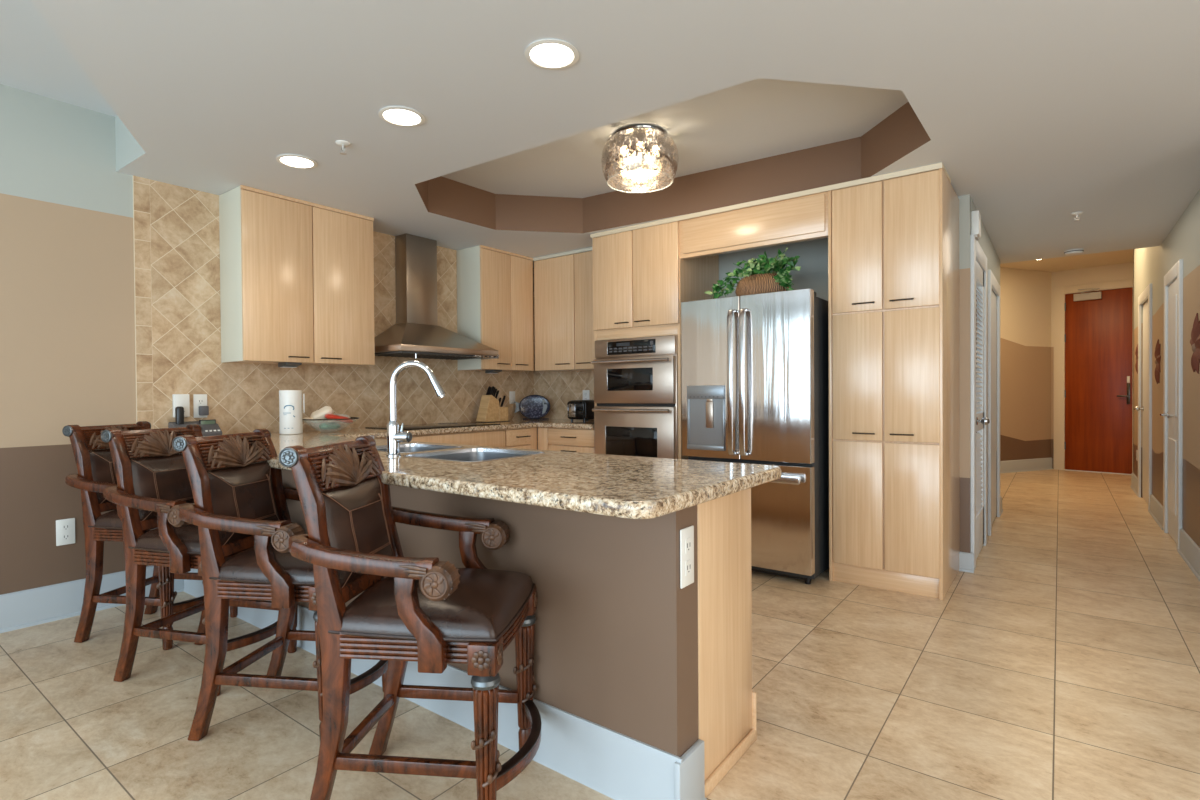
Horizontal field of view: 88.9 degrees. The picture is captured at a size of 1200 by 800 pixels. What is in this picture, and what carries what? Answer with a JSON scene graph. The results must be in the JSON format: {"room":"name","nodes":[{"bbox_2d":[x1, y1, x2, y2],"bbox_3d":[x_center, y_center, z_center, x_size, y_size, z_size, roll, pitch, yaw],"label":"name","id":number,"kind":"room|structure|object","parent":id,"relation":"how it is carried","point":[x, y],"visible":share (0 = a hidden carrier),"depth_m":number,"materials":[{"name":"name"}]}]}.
{"room":"kitchen","nodes":[
{"label":"kitchen","id":0,"kind":"room"},
{"bbox_2d":[0,84,513,594],"bbox_3d":[-3.119,-0.205,2.903,0.100,2.710,8.300,0,1,37],"label":"wall","id":1,"kind":"structure","parent":0,"point":[67,300],"depth_m":3.19,"materials":[{"name":"brown paint"}]},
{"bbox_2d":[56,518,74,545],"bbox_3d":[-2.812,0.694,3.221,0.009,0.135,0.078,0,1,37],"label":"wall outlet","id":2,"kind":"object","parent":1,"relation":"attached to","point":[65,528],"visible":1,"depth_m":3.22,"materials":[{"name":"white plastic"}]},
{"bbox_2d":[62,533,69,540],"bbox_3d":[-2.810,0.720,3.220,0.004,0.035,0.031,0,1,37],"label":"socket","id":3,"kind":"object","parent":2,"relation":"attached to","point":[65,536],"depth_m":3.22,"materials":[{"name":"white plastic"}]},
{"bbox_2d":[62,523,69,530],"bbox_3d":[-2.810,0.668,3.220,0.004,0.035,0.031,0,1,37],"label":"socket","id":4,"kind":"object","parent":2,"relation":"attached to","point":[65,526],"depth_m":3.22,"materials":[{"name":"white plastic"}]},
{"bbox_2d":[0,566,183,632],"bbox_3d":[-4.016,1.079,1.609,0.024,0.184,5.120,0,1,37],"label":"baseboard","id":5,"kind":"structure","parent":1,"relation":"attached to","point":[45,604],"depth_m":3.17,"materials":[{"name":"grey"}]},
{"bbox_2d":[133,175,533,434],"bbox_3d":[-1.646,-0.542,4.773,0.009,1.492,3.281,0,1,37],"label":"tiled wall","id":6,"kind":"structure","parent":1,"relation":"attached to","point":[176,228],"depth_m":3.80,"materials":[{"name":"beige tile"}]},
{"bbox_2d":[172,394,189,416],"bbox_3d":[-2.481,0.034,3.626,0.034,0.137,0.080,0,1,37],"label":"wall control box","id":7,"kind":"object","parent":6,"relation":"attached to","point":[183,400],"visible":0.74,"depth_m":3.62,"materials":[{"name":"white plastic"}]},
{"bbox_2d":[193,394,206,417],"bbox_3d":[-2.427,0.036,3.718,0.009,0.142,0.075,0,1,37],"label":"wall outlet","id":8,"kind":"object","parent":6,"relation":"attached to","point":[198,399],"visible":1,"depth_m":3.71,"materials":[{"name":"white plastic"}]},
{"bbox_2d":[198,398,203,404],"bbox_3d":[-2.425,0.009,3.716,0.004,0.037,0.030,0,1,37],"label":"socket","id":9,"kind":"object","parent":8,"relation":"attached to","point":[200,400],"depth_m":3.72,"materials":[{"name":"white plastic"}]},
{"bbox_2d":[199,406,208,415],"bbox_3d":[-2.405,0.065,3.715,0.032,0.058,0.048,0,1,37],"label":"power adapter","id":10,"kind":"object","parent":8,"relation":"attached to","point":[203,410],"visible":1,"depth_m":3.70,"materials":[{"name":"grey plastic"}]},
{"bbox_2d":[219,185,374,367],"bbox_3d":[-1.965,-0.744,4.054,0.344,1.066,0.873,0,1,37],"label":"upper cabinet","id":11,"kind":"object","parent":6,"relation":"attached to","point":[297,275],"visible":1,"depth_m":3.87,"materials":[{"name":"brown wood"}]},
{"bbox_2d":[278,362,301,367],"bbox_3d":[-1.992,-0.225,3.932,0.110,0.030,0.100,0,1,37],"label":"light","id":12,"kind":"object","parent":11,"relation":"attached to","point":[280,364],"depth_m":3.91,"materials":[{"name":"grey metal"}]},
{"bbox_2d":[375,233,498,359],"bbox_3d":[-1.311,-0.796,4.774,0.525,0.985,0.932,0,1,37],"label":"range hood","id":13,"kind":"object","parent":6,"relation":"attached to","point":[416,333],"visible":0.95,"depth_m":4.78,"materials":[{"name":"silver metal"}]},
{"bbox_2d":[456,245,533,373],"bbox_3d":[-0.906,-0.767,5.464,0.344,1.066,0.653,0,1,37],"label":"upper cabinet","id":14,"kind":"object","parent":6,"relation":"attached to","point":[495,286],"visible":1,"depth_m":5.28,"materials":[{"name":"brown wood"}]},
{"bbox_2d":[485,370,501,373],"bbox_3d":[-0.929,-0.248,5.347,0.110,0.030,0.100,0,1,37],"label":"light","id":15,"kind":"object","parent":14,"relation":"attached to","point":[486,371],"depth_m":5.32,"materials":[{"name":"grey metal"}]},
{"bbox_2d":[509,391,514,403],"bbox_3d":[-0.836,-0.024,5.838,0.009,0.120,0.075,0,1,37],"label":"light switch","id":16,"kind":"object","parent":6,"relation":"attached to","point":[511,393],"visible":0.95,"depth_m":5.83,"materials":[{"name":"white plastic"}]},
{"bbox_2d":[282,470,697,756],"bbox_3d":[-1.105,0.700,2.699,3.368,0.874,0.120,0,1,37],"label":"wall","id":17,"kind":"structure","parent":0,"point":[616,629],"depth_m":1.79,"materials":[{"name":"brown paint"}]},
{"bbox_2d":[184,569,706,799],"bbox_3d":[-1.090,1.046,2.684,3.371,0.184,0.150,0,1,37],"label":"baseboard","id":18,"kind":"structure","parent":17,"relation":"attached to","point":[618,766],"depth_m":1.83,"materials":[{"name":"grey"}]},
{"bbox_2d":[680,525,693,588],"bbox_3d":[0.240,0.429,1.676,0.009,0.160,0.072,0,1,37],"label":"wall outlet","id":19,"kind":"object","parent":17,"relation":"attached to","point":[686,534],"visible":1,"depth_m":1.67,"materials":[{"name":"white plastic"}]},
{"bbox_2d":[685,538,690,553],"bbox_3d":[0.241,0.399,1.674,0.004,0.042,0.029,0,1,37],"label":"socket","id":20,"kind":"object","parent":19,"relation":"attached to","point":[687,540],"depth_m":1.67,"materials":[{"name":"white plastic"}]},
{"bbox_2d":[686,560,690,575],"bbox_3d":[0.242,0.459,1.675,0.004,0.042,0.029,0,1,37],"label":"socket","id":21,"kind":"object","parent":19,"relation":"attached to","point":[688,562],"depth_m":1.67,"materials":[{"name":"white plastic"}]},
{"bbox_2d":[0,0,1199,271],"bbox_3d":[1.687,-1.535,3.523,6.838,0.473,15.100,0,1,37],"label":"ceiling","id":22,"kind":"structure","parent":0,"point":[1041,113],"depth_m":2.69,"materials":[{"name":"white paint"}]},
{"bbox_2d":[276,154,317,168],"bbox_3d":[-1.613,-1.268,3.257,0.200,0.008,0.200,0,1,37],"label":"recessed light","id":23,"kind":"object","parent":22,"relation":"in","point":[291,160],"visible":1,"depth_m":3.25,"materials":[{"name":"white plastic"}]},
{"bbox_2d":[336,140,349,154],"bbox_3d":[-1.272,-1.246,3.029,0.068,0.053,0.068,0,1,37],"label":"sprinkler","id":24,"kind":"object","parent":22,"relation":"attached to","point":[342,143],"visible":1,"depth_m":3.02,"materials":[{"name":"white plastic"}]},
{"bbox_2d":[378,106,424,126],"bbox_3d":[-0.886,-1.268,2.741,0.200,0.008,0.200,0,1,37],"label":"recessed light","id":25,"kind":"object","parent":22,"relation":"in","point":[395,115],"visible":1,"depth_m":2.74,"materials":[{"name":"white glass"}]},
{"bbox_2d":[525,39,578,69],"bbox_3d":[-0.177,-1.267,2.249,0.200,0.008,0.200,0,1,37],"label":"recessed light","id":26,"kind":"object","parent":22,"relation":"in","point":[551,54],"visible":1,"depth_m":2.24,"materials":[{"name":"white plastic"}]},
{"bbox_2d":[601,124,678,191],"bbox_3d":[0.235,-1.424,3.615,0.456,0.277,0.456,0,1,37],"label":"ceiling lamp","id":27,"kind":"object","parent":22,"relation":"attached to","point":[640,138],"visible":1,"depth_m":3.51,"materials":[{"name":"silver metal"}]},
{"bbox_2d":[635,151,643,179],"bbox_3d":[0.235,-1.423,3.615,0.060,0.238,0.060,0,1,37],"label":"bulb","id":28,"kind":"object","parent":27,"relation":"attached to","point":[639,175],"depth_m":3.59,"materials":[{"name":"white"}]},
{"bbox_2d":[653,136,658,152],"bbox_3d":[0.324,-1.489,3.583,0.044,0.108,0.044,0,1,37],"label":"bulb","id":29,"kind":"object","parent":27,"relation":"attached to","point":[655,139],"depth_m":3.57,"materials":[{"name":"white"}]},
{"bbox_2d":[1064,249,1083,254],"bbox_3d":[4.246,-1.321,5.482,0.144,0.035,0.144,0,1,37],"label":"smoke detector","id":30,"kind":"object","parent":22,"relation":"attached to","point":[1072,251],"visible":1,"depth_m":5.45,"materials":[{"name":"white plastic"}]},
{"bbox_2d":[1071,212,1082,220],"bbox_3d":[3.366,-1.293,4.319,0.068,0.053,0.068,0,1,37],"label":"sprinkler","id":31,"kind":"object","parent":22,"relation":"attached to","point":[1076,214],"visible":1,"depth_m":4.31,"materials":[{"name":"white plastic"}]},
{"bbox_2d":[0,469,1199,799],"bbox_3d":[1.707,1.137,3.646,7.150,0.060,15.350,0,1,37],"label":"floor","id":32,"kind":"structure","parent":0,"point":[1066,666],"depth_m":2.30,"materials":[{"name":"tile"}]},
{"bbox_2d":[62,421,237,649],"bbox_3d":[-2.180,0.628,3.042,0.632,1.028,0.554,0,1,9],"label":"bar stool","id":33,"kind":"object","parent":32,"relation":"on","point":[96,471],"visible":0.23,"depth_m":2.87,"materials":[{"name":"brown wood"}]},
{"bbox_2d":[88,448,116,503],"bbox_3d":[-2.384,0.369,3.071,0.089,0.258,0.316,0,1,9],"label":"cushion","id":34,"kind":"object","parent":33,"relation":"on","point":[101,467],"depth_m":2.94,"materials":[{"name":"leather"}]},
{"bbox_2d":[94,509,156,530],"bbox_3d":[-2.145,0.549,3.035,0.464,0.094,0.451,0,1,9],"label":"seat cushion","id":35,"kind":"object","parent":33,"relation":"on","point":[109,521],"depth_m":2.85,"materials":[{"name":"leather"}]},
{"bbox_2d":[101,424,298,695],"bbox_3d":[-1.665,0.628,2.618,0.632,1.028,0.554,0,1,14],"label":"bar stool","id":36,"kind":"object","parent":32,"relation":"on","point":[150,492],"visible":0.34,"depth_m":2.48,"materials":[{"name":"brown wood"}]},
{"bbox_2d":[130,453,193,520],"bbox_3d":[-1.865,0.369,2.664,0.089,0.258,0.316,0,1,14],"label":"cushion","id":37,"kind":"object","parent":36,"relation":"on","point":[164,476],"depth_m":2.59,"materials":[{"name":"leather"}]},
{"bbox_2d":[134,524,199,554],"bbox_3d":[-1.631,0.550,2.608,0.464,0.094,0.451,0,1,14],"label":"seat cushion","id":38,"kind":"object","parent":36,"relation":"on","point":[186,537],"depth_m":2.43,"materials":[{"name":"leather"}]},
{"bbox_2d":[172,428,387,740],"bbox_3d":[-1.087,0.629,2.217,0.632,1.028,0.554,0,1,8],"label":"bar stool","id":39,"kind":"object","parent":32,"relation":"on","point":[240,503],"visible":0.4,"depth_m":2.05,"materials":[{"name":"brown wood"}]},
{"bbox_2d":[207,461,279,544],"bbox_3d":[-1.291,0.370,2.243,0.089,0.258,0.316,0,1,8],"label":"cushion","id":40,"kind":"object","parent":39,"relation":"on","point":[242,489],"depth_m":2.20,"materials":[{"name":"leather"}]},
{"bbox_2d":[219,547,314,585],"bbox_3d":[-1.052,0.550,2.212,0.464,0.094,0.451,0,1,8],"label":"seat cushion","id":41,"kind":"object","parent":39,"relation":"on","point":[242,569],"depth_m":2.02,"materials":[{"name":"leather"}]},
{"bbox_2d":[279,435,541,799],"bbox_3d":[-0.487,0.629,1.753,0.632,1.028,0.554,0,1,6],"label":"bar stool","id":42,"kind":"object","parent":32,"relation":"on","point":[433,613],"visible":1,"depth_m":1.57,"materials":[{"name":"brown wood"}]},
{"bbox_2d":[322,476,392,586],"bbox_3d":[-0.692,0.371,1.773,0.089,0.258,0.316,0,1,6],"label":"cushion","id":43,"kind":"object","parent":42,"relation":"on","point":[357,516],"depth_m":1.72,"materials":[{"name":"leather"}]},
{"bbox_2d":[341,568,533,642],"bbox_3d":[-0.452,0.551,1.748,0.464,0.094,0.451,0,1,6],"label":"seat cushion","id":44,"kind":"object","parent":42,"relation":"on","point":[485,603],"depth_m":1.58,"materials":[{"name":"leather"}]},
{"bbox_2d":[378,430,504,446],"bbox_3d":[-1.437,0.684,4.503,0.650,0.873,1.485,0,1,37],"label":"base cabinet","id":45,"kind":"object","parent":32,"relation":"on","point":[492,438],"visible":0.12,"depth_m":4.62,"materials":[{"name":"brown wood"}]},
{"bbox_2d":[505,427,536,449],"bbox_3d":[-0.871,0.671,5.256,0.650,0.873,0.390,0,1,37],"label":"base cabinet","id":46,"kind":"object","parent":32,"relation":"on","point":[522,438],"visible":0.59,"depth_m":5.06,"materials":[{"name":"brown wood"}]},
{"bbox_2d":[538,427,593,452],"bbox_3d":[-0.115,0.666,5.275,0.629,0.873,0.652,0,1,37],"label":"base cabinet","id":47,"kind":"object","parent":32,"relation":"on","point":[552,439],"visible":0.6,"depth_m":5.02,"materials":[{"name":"brown wood"}]},
{"bbox_2d":[592,221,718,458],"bbox_3d":[0.437,-0.089,4.835,0.778,2.385,0.674,0,1,37],"label":"tall cabinet","id":48,"kind":"object","parent":32,"relation":"on","point":[641,281],"visible":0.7,"depth_m":4.55,"materials":[{"name":"brown wood"}]},
{"bbox_2d":[591,335,677,458],"bbox_3d":[0.390,0.105,4.772,0.726,1.148,0.606,0,1,37],"label":"double oven","id":49,"kind":"object","parent":48,"relation":"in","point":[635,411],"visible":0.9,"depth_m":4.54,"materials":[{"name":"silver metal"}]},
{"bbox_2d":[680,191,827,259],"bbox_3d":[0.997,-1.143,4.071,1.033,0.270,0.074,0,1,37],"label":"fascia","id":50,"kind":"object","parent":48,"relation":"attached to","point":[804,218],"visible":0.88,"depth_m":4.01,"materials":[{"name":"brown wood"}]},
{"bbox_2d":[590,162,950,237],"bbox_3d":[0.997,-1.286,4.204,2.430,0.028,0.338,0,1,37],"label":"trim","id":51,"kind":"structure","parent":48,"relation":"attached to","point":[937,165],"depth_m":3.87,"materials":[{"name":"beige wood"}]},
{"bbox_2d":[697,488,756,797],"bbox_3d":[-0.693,0.697,2.722,2.764,0.874,0.406,0,1,37],"label":"base cabinet","id":52,"kind":"object","parent":32,"relation":"on","point":[727,713],"visible":0.19,"depth_m":1.87,"materials":[{"name":"brown wood"}]},
{"bbox_2d":[177,419,780,518],"bbox_3d":[-0.280,0.226,3.714,3.462,0.040,3.336,0,1,37],"label":"countertop","id":53,"kind":"structure","parent":52,"relation":"on","point":[629,487],"depth_m":1.85,"materials":[{"name":"stone"}]},
{"bbox_2d":[168,406,221,436],"bbox_3d":[-2.395,0.129,3.625,0.145,0.185,0.235,0,1,37],"label":"desk phone","id":54,"kind":"object","parent":53,"relation":"on","point":[209,427],"visible":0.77,"depth_m":3.62,"materials":[{"name":"grey plastic"}]},
{"bbox_2d":[279,390,304,434],"bbox_3d":[-1.960,0.077,3.882,0.135,0.278,0.133,0,1,37],"label":"paper towel roll","id":55,"kind":"object","parent":53,"relation":"on","point":[290,401],"visible":1,"depth_m":3.83,"materials":[{"name":"white paper"}]},
{"bbox_2d":[302,417,358,419],"bbox_3d":[-1.797,0.166,4.067,0.372,0.093,0.372,0,1,37],"label":"glass bowl","id":56,"kind":"object","parent":53,"relation":"on","point":[350,417],"visible":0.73,"depth_m":3.92,"materials":[{"name":"white"}]},
{"bbox_2d":[310,406,333,422],"bbox_3d":[-1.837,0.096,4.043,0.143,0.111,0.086,-1,1,-21],"label":"packet","id":57,"kind":"object","parent":56,"relation":"in","point":[318,414],"visible":0.84,"depth_m":4.02,"materials":[{"name":"beige paper"}]},
{"bbox_2d":[319,422,339,429],"bbox_3d":[-1.784,0.171,4.045,0.120,0.047,0.102,-1,1,-42],"label":"snack packet","id":58,"kind":"object","parent":56,"relation":"in","point":[332,425],"visible":1,"depth_m":4.01,"materials":[{"name":"teal plastic"}]},
{"bbox_2d":[325,414,352,422],"bbox_3d":[-1.719,0.122,4.032,0.170,0.063,0.094,-1,1,-36],"label":"snack packet","id":59,"kind":"object","parent":56,"relation":"on","point":[328,416],"visible":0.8,"depth_m":4.00,"materials":[{"name":"red plastic"}]},
{"bbox_2d":[333,413,349,417],"bbox_3d":[-1.761,0.117,4.145,0.132,0.054,0.071,-1,1,-36],"label":"paper packet","id":60,"kind":"object","parent":56,"relation":"on","point":[343,415],"visible":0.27,"depth_m":4.14,"materials":[{"name":"grey"}]},
{"bbox_2d":[386,360,445,455],"bbox_3d":[-0.737,0.032,2.451,0.246,0.382,0.061,0,1,1],"label":"kitchen faucet","id":61,"kind":"object","parent":53,"relation":"on","point":[395,437],"visible":1,"depth_m":2.44,"materials":[{"name":"silver metal"}]},
{"bbox_2d":[365,422,500,429],"bbox_3d":[-1.270,0.198,4.736,0.520,0.008,0.880,0,1,37],"label":"cooktop","id":62,"kind":"object","parent":53,"relation":"in","point":[450,424],"visible":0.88,"depth_m":4.67,"materials":[{"name":"black glass"}]},
{"bbox_2d":[376,443,544,461],"bbox_3d":[-0.696,0.316,2.636,0.927,0.196,0.427,0,1,37],"label":"sink","id":63,"kind":"object","parent":53,"relation":"in","point":[468,454],"visible":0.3,"depth_m":2.71,"materials":[{"name":"silver metal"}]},
{"bbox_2d":[476,395,507,422],"bbox_3d":[-0.944,0.074,5.377,0.130,0.236,0.289,0,1,37],"label":"knife block","id":64,"kind":"object","parent":53,"relation":"on","point":[489,409],"visible":1,"depth_m":5.30,"materials":[{"name":"brown wood"}]},
{"bbox_2d":[515,395,549,418],"bbox_3d":[-0.643,0.066,5.843,0.338,0.235,0.155,0,1,-4],"label":"platter","id":65,"kind":"object","parent":53,"relation":"on","point":[531,406],"visible":1,"depth_m":5.80,"materials":[{"name":"ceramic"}]},
{"bbox_2d":[567,400,594,420],"bbox_3d":[-0.139,0.093,5.476,0.200,0.184,0.295,0,1,37],"label":"toaster","id":66,"kind":"object","parent":53,"relation":"on","point":[576,409],"visible":0.89,"depth_m":5.37,"materials":[{"name":"black plastic"}]},
{"bbox_2d":[681,288,828,583],"bbox_3d":[1.108,0.223,4.134,0.861,1.765,0.866,0,1,37],"label":"refrigerator","id":67,"kind":"object","parent":32,"relation":"on","point":[755,367],"visible":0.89,"depth_m":3.77,"materials":[{"name":"grey metal"}]},
{"bbox_2d":[705,248,800,298],"bbox_3d":[0.997,-0.789,3.982,0.638,0.324,0.305,0,1,37],"label":"ivy","id":68,"kind":"object","parent":67,"relation":"on","point":[772,276],"visible":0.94,"depth_m":3.90,"materials":[{"name":"plant"}]},
{"bbox_2d":[735,273,788,295],"bbox_3d":[1.056,-0.717,3.986,0.363,0.180,0.231,0,1,37],"label":"basket","id":69,"kind":"object","parent":67,"relation":"on","point":[752,283],"depth_m":3.88,"materials":[{"name":"wicker"}]},
{"bbox_2d":[828,168,959,599],"bbox_3d":[1.844,-0.089,3.825,0.614,2.385,0.748,0,1,37],"label":"pantry cabinet","id":70,"kind":"object","parent":32,"relation":"on","point":[894,400],"visible":1,"depth_m":3.55,"materials":[{"name":"brown wood"}]},
{"bbox_2d":[537,238,827,449],"bbox_3d":[0.589,-0.242,5.214,3.053,2.680,0.100,0,1,37],"label":"wall","id":71,"kind":"structure","parent":0,"point":[813,259],"depth_m":4.48,"materials":[{"name":"grey paint"}]},
{"bbox_2d":[533,268,593,419],"bbox_3d":[-0.160,-0.563,5.704,1.250,1.492,0.008,0,1,37],"label":"tiled wall","id":72,"kind":"structure","parent":71,"relation":"attached to","point":[559,388],"depth_m":5.87,"materials":[{"name":"beige tile"}]},
{"bbox_2d":[533,247,593,371],"bbox_3d":[-0.152,-0.773,5.466,0.921,1.066,0.356,0,1,37],"label":"upper cabinet","id":73,"kind":"object","parent":72,"relation":"attached to","point":[563,282],"visible":0.7,"depth_m":5.41,"materials":[{"name":"brown wood"}]},
{"bbox_2d":[583,390,589,399],"bbox_3d":[-0.130,-0.032,5.678,0.080,0.120,0.009,0,1,37],"label":"wall outlet","id":74,"kind":"object","parent":72,"relation":"attached to","point":[586,393],"visible":0.69,"depth_m":5.67,"materials":[{"name":"white plastic"}]},
{"bbox_2d":[958,195,970,552],"bbox_3d":[2.066,-0.105,4.160,0.776,2.407,0.050,0,1,37],"label":"wall","id":75,"kind":"structure","parent":0,"point":[964,201],"depth_m":3.93,"materials":[{"name":"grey paint"}]},
{"bbox_2d":[959,552,973,572],"bbox_3d":[2.343,1.039,3.925,0.093,0.120,0.024,0,1,37],"label":"baseboard","id":76,"kind":"structure","parent":75,"relation":"attached to","point":[966,560],"depth_m":3.92,"materials":[{"name":"grey"}]},
{"bbox_2d":[971,198,999,535],"bbox_3d":[3.084,-0.121,4.951,0.100,2.407,2.436,0,1,37],"label":"wall","id":77,"kind":"structure","parent":0,"point":[993,261],"depth_m":4.87,"materials":[{"name":"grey paint"}]},
{"bbox_2d":[971,210,980,240],"bbox_3d":[2.454,-1.136,3.992,0.044,0.172,0.120,0,1,37],"label":"fire alarm","id":78,"kind":"object","parent":77,"relation":"attached to","point":[975,215],"visible":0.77,"depth_m":3.95,"materials":[{"name":"white plastic"}]},
{"bbox_2d":[970,234,986,569],"bbox_3d":[2.662,0.013,4.292,0.022,2.160,0.900,0,1,37],"label":"trim","id":79,"kind":"structure","parent":77,"relation":"attached to","point":[977,254],"depth_m":3.98,"materials":[{"name":"white wood"}]},
{"bbox_2d":[976,261,989,558],"bbox_3d":[2.679,0.065,4.280,0.116,2.015,0.650,0,1,37],"label":"door","id":80,"kind":"structure","parent":77,"relation":"in","point":[981,420],"depth_m":4.40,"materials":[{"name":"white wood"}]},
{"bbox_2d":[988,270,999,535],"bbox_3d":[3.398,0.017,5.272,0.022,2.120,0.990,0,1,37],"label":"trim","id":81,"kind":"structure","parent":77,"relation":"attached to","point":[993,285],"depth_m":4.92,"materials":[{"name":"white wood"}]},
{"bbox_2d":[992,291,996,523],"bbox_3d":[3.378,0.064,5.288,0.048,2.005,0.780,0,1,37],"label":"door","id":82,"kind":"structure","parent":77,"relation":"in","point":[994,354],"depth_m":5.41,"materials":[{"name":"white wood"}]},
{"bbox_2d":[1000,496,1002,514],"bbox_3d":[3.789,0.999,5.788,0.024,0.140,0.280,0,1,37],"label":"baseboard","id":83,"kind":"structure","parent":77,"relation":"attached to","point":[1001,509],"depth_m":5.80,"materials":[{"name":"grey wood"}]},
{"bbox_2d":[1000,267,1050,460],"bbox_3d":[5.522,-0.415,8.586,2.298,2.880,0.100,-1,1,-22],"label":"wall","id":84,"kind":"structure","parent":0,"point":[1025,295],"depth_m":8.75,"materials":[{"name":"brown paint"}]},
{"bbox_2d":[1000,458,1052,472],"bbox_3d":[5.555,0.941,8.543,2.298,0.170,0.024,-1,1,-22],"label":"baseboard","id":85,"kind":"structure","parent":84,"relation":"attached to","point":[1009,466],"depth_m":8.75,"materials":[{"name":"grey"}]},
{"bbox_2d":[1051,262,1132,468],"bbox_3d":[7.017,-0.425,8.572,0.100,2.880,1.124,-1,1,-41],"label":"wall","id":86,"kind":"structure","parent":0,"point":[1123,271],"depth_m":8.72,"materials":[{"name":"brown paint"}]},
{"bbox_2d":[1054,279,1132,472],"bbox_3d":[6.968,-0.310,8.577,0.090,2.650,0.986,-1,1,-41],"label":"trim","id":87,"kind":"structure","parent":86,"relation":"attached to","point":[1059,292],"depth_m":8.85,"materials":[{"name":"beige wood"}]},
{"bbox_2d":[1065,287,1132,474],"bbox_3d":[6.894,-0.277,8.503,0.239,2.586,0.751,-1,1,-41],"label":"door","id":88,"kind":"structure","parent":86,"relation":"in","point":[1098,324],"depth_m":8.54,"materials":[{"name":"brown wood"}]},
{"bbox_2d":[1133,249,1133,455],"bbox_3d":[6.436,-0.406,7.154,0.303,2.880,0.060,0,1,37],"label":"wall","id":89,"kind":"structure","parent":0,"point":[1133,249],"depth_m":7.24,"materials":[{"name":"beige paint"}]},
{"bbox_2d":[1133,189,1199,547],"bbox_3d":[4.716,-0.370,5.032,0.100,2.880,5.520,0,1,37],"label":"wall","id":90,"kind":"structure","parent":0,"point":[1151,264],"depth_m":4.32,"materials":[{"name":"brown paint"}]},
{"bbox_2d":[1130,473,1137,495],"bbox_3d":[6.093,0.954,6.971,0.024,0.170,0.800,0,1,37],"label":"baseboard","id":91,"kind":"structure","parent":90,"relation":"attached to","point":[1134,480],"depth_m":6.97,"materials":[{"name":"grey"}]},
{"bbox_2d":[1135,344,1137,373],"bbox_3d":[5.946,-0.461,6.772,0.024,0.334,0.205,0,1,37],"label":"wall plaque","id":92,"kind":"object","parent":90,"relation":"attached to","point":[1136,352],"visible":0.64,"depth_m":6.76,"materials":[{"name":"brown"}]},
{"bbox_2d":[1134,301,1147,502],"bbox_3d":[5.530,0.019,6.215,0.118,2.045,0.850,0,1,37],"label":"door","id":93,"kind":"structure","parent":90,"relation":"in","point":[1144,408],"depth_m":6.32,"materials":[{"name":"white wood"}]},
{"bbox_2d":[1138,283,1151,509],"bbox_3d":[5.530,-0.029,6.215,0.022,2.160,1.060,0,1,37],"label":"trim","id":94,"kind":"structure","parent":90,"relation":"attached to","point":[1146,294],"depth_m":5.84,"materials":[{"name":"white wood"}]},
{"bbox_2d":[1148,494,1162,529],"bbox_3d":[4.931,0.979,5.424,0.024,0.170,0.970,0,1,37],"label":"baseboard","id":95,"kind":"structure","parent":90,"relation":"attached to","point":[1155,508],"depth_m":5.39,"materials":[{"name":"grey wood"}]},
{"bbox_2d":[1154,339,1160,383],"bbox_3d":[4.898,-0.338,5.378,0.026,0.392,0.241,0,1,37],"label":"wall plaque","id":96,"kind":"object","parent":90,"relation":"attached to","point":[1157,348],"visible":1,"depth_m":5.35,"materials":[{"name":"brown"}]},
{"bbox_2d":[1160,279,1176,541],"bbox_3d":[4.370,0.080,4.674,0.094,1.968,0.610,0,1,37],"label":"door","id":97,"kind":"structure","parent":90,"relation":"in","point":[1171,414],"depth_m":4.66,"materials":[{"name":"white wood"}]},
{"bbox_2d":[1163,259,1182,548],"bbox_3d":[4.371,0.036,4.672,0.022,2.080,0.810,0,1,37],"label":"trim","id":98,"kind":"structure","parent":90,"relation":"attached to","point":[1176,272],"depth_m":4.40,"materials":[{"name":"white wood"}]},
{"bbox_2d":[1177,528,1199,581],"bbox_3d":[3.583,1.008,3.629,0.024,0.170,1.880,0,1,37],"label":"baseboard","id":99,"kind":"structure","parent":90,"relation":"attached to","point":[1188,550],"depth_m":4.01,"materials":[{"name":"grey wood"}]},
{"bbox_2d":[1190,313,1199,373],"bbox_3d":[3.761,-0.357,3.865,0.029,0.384,0.372,0,1,37],"label":"wall plaque","id":100,"kind":"object","parent":90,"relation":"attached to","point":[1195,333],"visible":1,"depth_m":3.84,"materials":[{"name":"brown wood"}]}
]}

